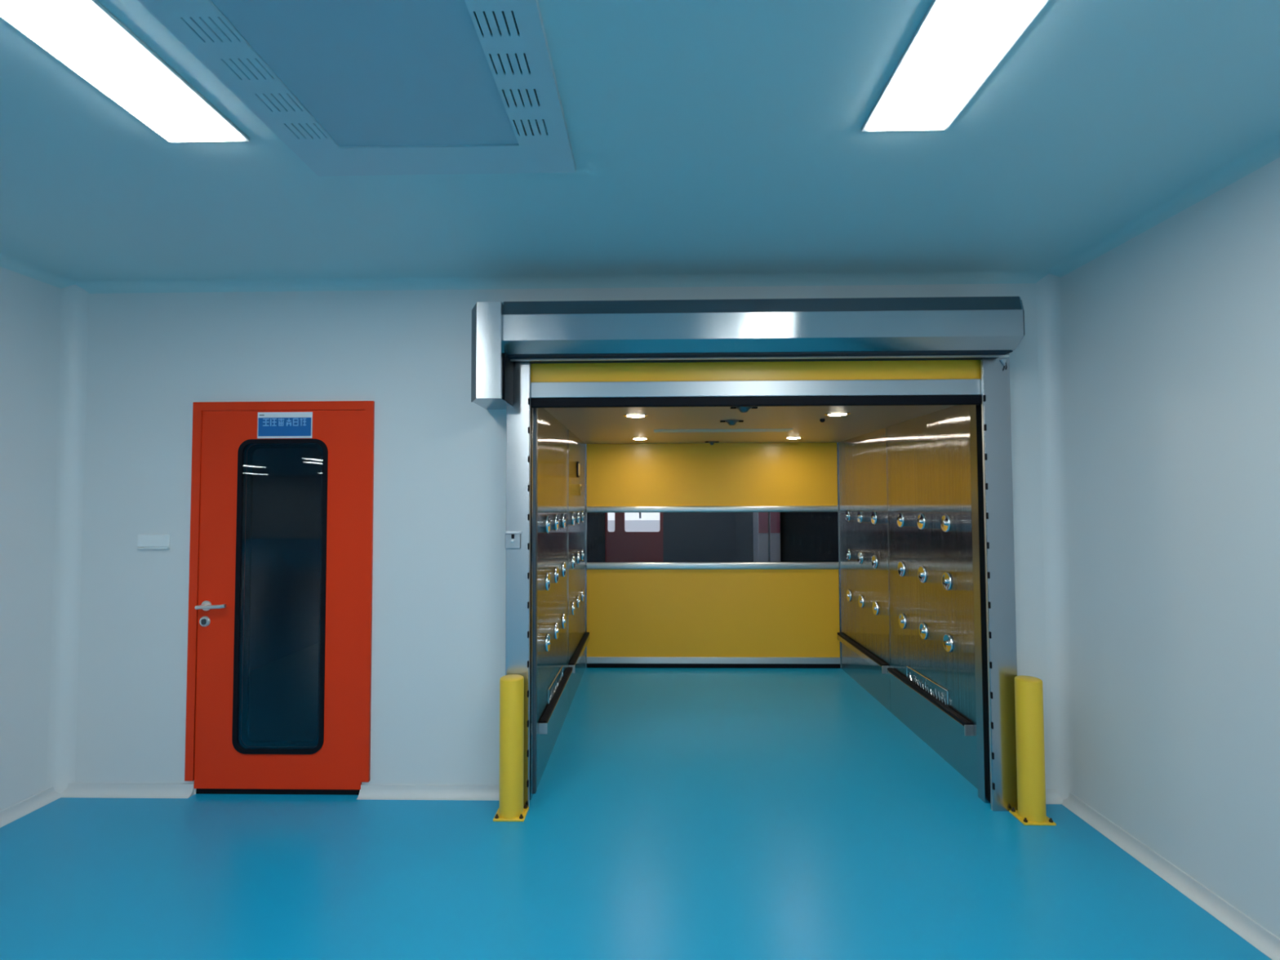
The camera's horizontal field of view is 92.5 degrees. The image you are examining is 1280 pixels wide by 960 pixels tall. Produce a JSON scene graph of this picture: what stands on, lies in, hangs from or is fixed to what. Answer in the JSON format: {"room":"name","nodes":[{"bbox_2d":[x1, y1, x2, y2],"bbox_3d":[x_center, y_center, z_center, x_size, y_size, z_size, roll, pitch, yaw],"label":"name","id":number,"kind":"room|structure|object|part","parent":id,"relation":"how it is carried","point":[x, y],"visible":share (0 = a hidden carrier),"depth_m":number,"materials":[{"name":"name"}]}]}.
{"room":"clean room","nodes":[
{"label":"clean room","id":0,"kind":"room"},
{"bbox_2d":[0,266,62,811],"bbox_3d":[-3.070,0.269,2.617,0.100,2.670,1.220,0,-2,1],"label":"wall","id":1,"kind":"structure","parent":0,"point":[30,308],"depth_m":3.01,"materials":[{"name":"white paint"}]},
{"bbox_2d":[0,786,60,827],"bbox_3d":[-2.993,1.575,2.569,0.045,0.055,1.220,0,-2,1],"label":"baseboard","id":2,"kind":"structure","parent":1,"relation":"attached to","point":[7,815],"depth_m":2.99,"materials":[{"name":"white"}]},
{"bbox_2d":[0,252,75,288],"bbox_3d":[-3.000,-1.041,2.662,0.050,0.050,1.220,0,-2,1],"label":"trim","id":3,"kind":"structure","parent":1,"relation":"attached to","point":[8,262],"depth_m":3.04,"materials":[{"name":"teal"}]},
{"bbox_2d":[249,448,321,671],"bbox_3d":[-3.529,0.383,5.800,0.100,2.670,4.930,0,-2,1],"label":"wall","id":4,"kind":"structure","parent":0,"point":[286,503],"depth_m":5.99,"materials":[{"name":"blue stone"}]},
{"bbox_2d":[75,283,1048,794],"bbox_3d":[-0.441,0.281,3.222,5.332,2.670,0.100,0,-2,1],"label":"wall","id":5,"kind":"structure","parent":0,"point":[439,560],"depth_m":3.20,"materials":[{"name":"white paint"}]},
{"bbox_2d":[46,284,88,793],"bbox_3d":[-2.971,0.289,3.187,0.075,2.670,0.075,0,-2,1],"label":"trim","id":6,"kind":"structure","parent":5,"relation":"attached to","point":[68,538],"depth_m":3.20,"materials":[{"name":"white"}]},
{"bbox_2d":[60,782,194,798],"bbox_3d":[-2.652,1.595,3.149,0.704,0.055,0.045,0,-2,1],"label":"baseboard","id":7,"kind":"structure","parent":5,"relation":"attached to","point":[109,790],"depth_m":3.16,"materials":[{"name":"white"}]},
{"bbox_2d":[137,534,170,549],"bbox_3d":[-2.544,0.323,3.206,0.168,0.076,0.016,0,-2,1],"label":"wall plate","id":8,"kind":"object","parent":5,"relation":"attached to","point":[144,541],"visible":1,"depth_m":3.20,"materials":[{"name":"white plastic"}]},
{"bbox_2d":[184,400,374,795],"bbox_3d":[-1.865,0.605,3.195,0.953,2.031,0.150,0,-2,1],"label":"door","id":9,"kind":"structure","parent":5,"relation":"in","point":[221,757],"depth_m":3.18,"materials":[{"name":"red metal"}]},
{"bbox_3d":[-2.250,0.651,3.162,0.054,0.054,0.046,0,-2,1],"label":"handle","id":10,"kind":"part","parent":9,"relation":"part of","materials":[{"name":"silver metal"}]},
{"bbox_3d":[-2.198,0.649,3.138,0.153,0.029,0.025,0,-2,1],"label":"lever","id":11,"kind":"part","parent":9,"relation":"part of","materials":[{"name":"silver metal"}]},
{"bbox_2d":[356,784,499,800],"bbox_3d":[-1.048,1.588,3.116,0.772,0.055,0.045,0,-2,1],"label":"baseboard","id":12,"kind":"structure","parent":5,"relation":"attached to","point":[367,792],"depth_m":3.12,"materials":[{"name":"white"}]},
{"bbox_2d":[75,270,1048,293],"bbox_3d":[-0.447,-1.031,3.193,5.132,0.050,0.050,0,-2,1],"label":"trim","id":13,"kind":"structure","parent":5,"relation":"attached to","point":[1002,277],"depth_m":3.20,"materials":[{"name":"teal"}]},
{"bbox_2d":[471,296,1024,811],"bbox_3d":[0.511,0.378,2.993,2.643,2.454,0.368,0,-2,1],"label":"door","id":14,"kind":"structure","parent":5,"relation":"in","point":[526,356],"depth_m":3.01,"materials":[{"name":"silver metal"}]},
{"bbox_3d":[-0.727,-0.603,3.039,0.161,0.455,0.340,0,-2,1],"label":"motor","id":15,"kind":"part","parent":14,"relation":"part of","materials":[{"name":"silver metal"}]},
{"bbox_2d":[504,531,521,548],"bbox_3d":[-0.631,0.300,3.045,0.081,0.085,0.020,0,-2,1],"label":"switch","id":16,"kind":"object","parent":14,"relation":"attached to","point":[513,539],"visible":1,"depth_m":3.04,"materials":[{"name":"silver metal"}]},
{"bbox_3d":[-0.609,0.494,3.053,0.117,2.234,0.010,0,-2,1],"label":"guide post","id":17,"kind":"part","parent":14,"relation":"part of","materials":[{"name":"silver metal"}]},
{"bbox_3d":[-0.606,0.515,3.162,0.107,2.200,0.066,0,-2,1],"label":"rail","id":18,"kind":"part","parent":14,"relation":"part of","materials":[{"name":"silver metal"}]},
{"bbox_2d":[530,360,981,382],"bbox_3d":[0.573,-0.592,3.108,2.287,0.200,0.008,0,-2,1],"label":"curtain","id":19,"kind":"object","parent":14,"relation":"hanging from","point":[820,371],"depth_m":3.10,"materials":[{"name":"yellow plastic"}]},
{"bbox_2d":[502,296,1024,355],"bbox_3d":[0.570,-0.728,3.026,2.445,0.241,0.321,0,-2,1],"label":"hood","id":20,"kind":"object","parent":14,"relation":"attached to","point":[982,325],"depth_m":2.88,"materials":[{"name":"silver metal"}]},
{"bbox_3d":[1.769,0.505,3.113,0.121,2.200,0.066,0,-2,1],"label":"rail","id":21,"kind":"part","parent":14,"relation":"part of","materials":[{"name":"silver metal"}]},
{"bbox_3d":[1.768,0.484,3.004,0.131,2.234,0.010,0,-2,1],"label":"guide post","id":22,"kind":"part","parent":14,"relation":"part of","materials":[{"name":"silver metal"}]},
{"bbox_3d":[1.796,-0.580,3.031,0.026,0.030,0.010,0,-2,1],"label":"hook plate","id":23,"kind":"part","parent":14,"relation":"part of","materials":[{"name":"silver metal"}]},
{"bbox_2d":[1045,788,1062,804],"bbox_3d":[1.986,1.575,3.053,0.282,0.055,0.045,0,-2,1],"label":"baseboard","id":24,"kind":"structure","parent":5,"relation":"attached to","point":[1051,796],"depth_m":3.06,"materials":[{"name":"white"}]},
{"bbox_2d":[1035,273,1075,799],"bbox_3d":[2.085,0.267,3.082,0.075,2.670,0.075,0,-2,1],"label":"trim","id":25,"kind":"structure","parent":5,"relation":"attached to","point":[1050,358],"depth_m":3.09,"materials":[{"name":"white"}]},
{"bbox_2d":[0,642,1271,959],"bbox_3d":[-0.054,1.629,1.895,7.000,0.120,12.500,0,-2,1],"label":"floor","id":26,"kind":"structure","parent":0,"point":[588,873],"depth_m":2.56,"materials":[{"name":"blue plastic"}]},
{"bbox_2d":[493,674,528,822],"bbox_3d":[-0.619,1.281,2.953,0.146,0.654,0.124,0,-2,1],"label":"bollard","id":27,"kind":"object","parent":26,"relation":"on","point":[511,808],"visible":1,"depth_m":2.91,"materials":[{"name":"yellow metal"}]},
{"bbox_3d":[-0.618,1.603,2.942,0.146,0.010,0.124,0,-2,1],"label":"plate","id":28,"kind":"part","parent":27,"relation":"part of","materials":[{"name":"yellow metal"}]},
{"bbox_3d":[-0.619,1.278,2.955,0.114,0.648,0.114,0,-2,1],"label":"post","id":29,"kind":"part","parent":27,"relation":"part of","materials":[{"name":"yellow metal"}]},
{"bbox_2d":[533,404,977,793],"bbox_3d":[0.629,0.455,4.424,2.616,2.400,2.501,0,-2,1],"label":"shower","id":30,"kind":"object","parent":26,"relation":"on","point":[906,637],"visible":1,"depth_m":3.98,"materials":[{"name":"silver metal"}]},
{"bbox_2d":[547,665,563,705],"bbox_3d":[-0.523,1.266,3.824,0.006,0.090,0.566,0,-2,1],"label":"return grille","id":31,"kind":"object","parent":30,"relation":"attached to","point":[555,685],"depth_m":3.78,"materials":[{"name":"silver metal"}]},
{"bbox_3d":[-0.509,1.354,3.824,0.038,0.044,1.084,0,-2,1],"label":"bumper rail","id":32,"kind":"part","parent":30,"relation":"part of","materials":[{"name":"silver metal"}]},
{"bbox_3d":[-0.545,0.643,4.385,0.050,2.030,2.375,0,-2,1],"label":"panel","id":33,"kind":"part","parent":30,"relation":"part of","materials":[{"name":"silver metal"}]},
{"bbox_3d":[-0.485,1.396,4.990,0.038,0.044,1.089,0,-2,1],"label":"bumper rail","id":34,"kind":"part","parent":30,"relation":"part of","materials":[{"name":"silver metal"}]},
{"bbox_2d":[623,413,647,417],"bbox_3d":[-0.027,-0.392,3.753,0.152,0.009,0.152,0,-2,1],"label":"recessed light","id":35,"kind":"object","parent":30,"relation":"attached to","point":[633,415],"visible":1,"depth_m":3.72,"materials":[{"name":"silver metal"}]},
{"bbox_2d":[631,437,648,439],"bbox_3d":[0.000,-0.343,5.130,0.152,0.009,0.152,0,-2,1],"label":"recessed light","id":36,"kind":"object","parent":30,"relation":"attached to","point":[633,438],"visible":1,"depth_m":5.09,"materials":[{"name":"silver metal"}]},
{"bbox_2d":[585,442,841,668],"bbox_3d":[0.653,0.666,5.568,2.356,2.060,0.043,0,-2,1],"label":"door","id":37,"kind":"structure","parent":30,"relation":"attached to","point":[752,615],"depth_m":5.56,"materials":[{"name":"yellow plastic"}]},
{"bbox_3d":[-0.505,0.685,5.580,0.040,2.030,0.014,0,-2,1],"label":"guide rail","id":38,"kind":"part","parent":37,"relation":"part of","materials":[{"name":"silver metal"}]},
{"bbox_2d":[586,442,837,506],"bbox_3d":[0.643,-0.063,5.597,2.321,0.602,0.006,0,-2,1],"label":"curtain","id":39,"kind":"object","parent":37,"relation":"hanging from","point":[791,473],"depth_m":5.59,"materials":[{"name":"yellow plastic"}]},
{"bbox_2d":[586,568,839,657],"bbox_3d":[0.648,1.204,5.552,2.321,0.793,0.006,0,-2,1],"label":"curtain","id":40,"kind":"object","parent":37,"relation":"hanging from","point":[631,612],"depth_m":5.55,"materials":[{"name":"yellow plastic"}]},
{"bbox_3d":[1.811,0.675,5.532,0.040,2.030,0.014,0,-2,1],"label":"guide rail","id":41,"kind":"part","parent":37,"relation":"part of","materials":[{"name":"silver metal"}]},
{"bbox_3d":[0.624,-0.416,4.398,2.396,0.080,2.375,0,-2,1],"label":"ceiling panel","id":42,"kind":"part","parent":30,"relation":"part of","materials":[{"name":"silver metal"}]},
{"bbox_2d":[784,436,802,439],"bbox_3d":[1.280,-0.348,5.108,0.152,0.009,0.152,0,-2,1],"label":"recessed light","id":43,"kind":"object","parent":30,"relation":"attached to","point":[788,437],"visible":1,"depth_m":5.07,"materials":[{"name":"silver metal"}]},
{"bbox_2d":[824,412,850,416],"bbox_3d":[1.198,-0.397,3.719,0.152,0.009,0.152,0,-2,1],"label":"recessed light","id":44,"kind":"object","parent":30,"relation":"attached to","point":[832,414],"visible":1,"depth_m":3.69,"materials":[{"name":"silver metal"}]},
{"bbox_3d":[1.772,1.386,4.944,0.038,0.044,1.089,0,-2,1],"label":"bumper rail","id":45,"kind":"part","parent":30,"relation":"part of","materials":[{"name":"silver metal"}]},
{"bbox_3d":[1.801,0.633,4.336,0.050,2.030,2.375,0,-2,1],"label":"panel","id":46,"kind":"part","parent":30,"relation":"part of","materials":[{"name":"silver metal"}]},
{"bbox_3d":[1.748,1.345,3.777,0.038,0.044,1.084,0,-2,1],"label":"bumper rail","id":47,"kind":"part","parent":30,"relation":"part of","materials":[{"name":"silver metal"}]},
{"bbox_2d":[906,666,948,706],"bbox_3d":[1.761,1.256,3.777,0.006,0.090,0.566,0,-2,1],"label":"return grille","id":48,"kind":"object","parent":30,"relation":"attached to","point":[932,687],"depth_m":3.74,"materials":[{"name":"silver metal"}]},
{"bbox_2d":[752,511,768,561],"bbox_3d":[1.562,0.826,7.927,0.132,1.900,0.395,0,-2,1],"label":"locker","id":49,"kind":"object","parent":26,"relation":"on","point":[760,519],"visible":0.23,"depth_m":7.74,"materials":[{"name":"white metal"}]},
{"bbox_3d":[1.557,0.290,7.756,0.116,0.760,0.015,0,-2,1],"label":"door","id":50,"kind":"part","parent":49,"relation":"part of","materials":[{"name":"red"}]},
{"bbox_3d":[1.560,1.202,7.724,0.116,1.035,0.015,0,-2,1],"label":"door","id":51,"kind":"part","parent":49,"relation":"part of","materials":[{"name":"white metal"}]},
{"bbox_2d":[768,511,780,561],"bbox_3d":[1.712,0.826,7.924,0.134,1.900,0.395,0,-2,1],"label":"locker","id":52,"kind":"object","parent":26,"relation":"on","point":[774,517],"visible":0.2,"depth_m":7.73,"materials":[{"name":"white metal"}]},
{"bbox_3d":[1.706,0.289,7.753,0.118,0.760,0.015,0,-2,1],"label":"door","id":53,"kind":"part","parent":52,"relation":"part of","materials":[{"name":"red"}]},
{"bbox_3d":[1.709,1.201,7.721,0.118,1.035,0.015,0,-2,1],"label":"door","id":54,"kind":"part","parent":52,"relation":"part of","materials":[{"name":"white metal"}]},
{"bbox_2d":[1008,675,1056,825],"bbox_3d":[1.848,1.270,2.902,0.146,0.654,0.124,0,-2,1],"label":"bollard","id":55,"kind":"object","parent":26,"relation":"on","point":[1028,690],"visible":1,"depth_m":2.86,"materials":[{"name":"yellow metal"}]},
{"bbox_3d":[1.848,1.267,2.904,0.114,0.648,0.114,0,-2,1],"label":"post","id":56,"kind":"part","parent":55,"relation":"part of","materials":[{"name":"yellow metal"}]},
{"bbox_3d":[1.849,1.592,2.891,0.146,0.010,0.124,0,-2,1],"label":"plate","id":57,"kind":"part","parent":55,"relation":"part of","materials":[{"name":"yellow metal"}]},
{"bbox_2d":[0,0,1279,280],"bbox_3d":[-0.524,-1.245,-0.460,5.332,0.120,7.570,0,-2,1],"label":"ceiling","id":58,"kind":"structure","parent":0,"point":[706,136],"depth_m":2.11,"materials":[{"name":"teal"}]},
{"bbox_2d":[0,0,249,142],"bbox_3d":[-1.394,-1.108,1.355,0.262,0.020,1.225,0,-2,1],"label":"recessed light","id":59,"kind":"object","parent":58,"relation":"in","point":[84,36],"visible":1,"depth_m":1.61,"materials":[{"name":"white plastic"}]},
{"bbox_2d":[137,0,575,176],"bbox_3d":[-0.692,-1.107,1.379,0.906,0.024,1.529,0,-2,1],"label":"ceiling vent","id":60,"kind":"object","parent":58,"relation":"in","point":[351,87],"visible":1,"depth_m":1.66,"materials":[{"name":"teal metal"}]},
{"bbox_3d":[-0.693,-1.109,1.378,0.582,0.016,1.204,0,-2,1],"label":"filter panel","id":61,"kind":"part","parent":60,"relation":"part of","materials":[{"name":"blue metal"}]},
{"bbox_2d":[861,0,1048,131],"bbox_3d":[0.814,-1.117,1.309,0.262,0.020,1.225,0,-2,1],"label":"recessed light","id":62,"kind":"object","parent":58,"relation":"in","point":[957,45],"visible":1,"depth_m":1.61,"materials":[{"name":"white plastic"}]},
{"bbox_2d":[586,511,838,562],"bbox_3d":[0.072,0.458,8.239,7.000,2.670,0.100,0,-2,1],"label":"wall","id":63,"kind":"structure","parent":0,"point":[805,536],"depth_m":8.15,"materials":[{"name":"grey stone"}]},
{"bbox_2d":[604,512,662,562],"bbox_3d":[-0.077,0.735,8.158,0.767,2.090,0.050,0,-2,1],"label":"door","id":64,"kind":"structure","parent":63,"relation":"in","point":[629,537],"depth_m":8.13,"materials":[{"name":"red"}]},
{"bbox_2d":[1060,157,1279,938],"bbox_3d":[2.096,0.136,-0.614,0.100,2.670,7.470,0,-2,1],"label":"wall","id":65,"kind":"structure","parent":0,"point":[1171,335],"depth_m":2.37,"materials":[{"name":"white paint"}]},
{"bbox_2d":[1047,133,1279,277],"bbox_3d":[2.017,-1.171,-0.516,0.050,0.050,7.370,0,-2,1],"label":"trim","id":66,"kind":"structure","parent":65,"relation":"attached to","point":[1268,151],"depth_m":2.37,"materials":[{"name":"teal"}]},
{"bbox_2d":[1062,793,1279,959],"bbox_3d":[2.029,1.445,-0.609,0.045,0.055,7.370,0,-2,1],"label":"baseboard","id":67,"kind":"structure","parent":65,"relation":"attached to","point":[1255,934],"depth_m":2.36,"materials":[{"name":"white"}]}
]}

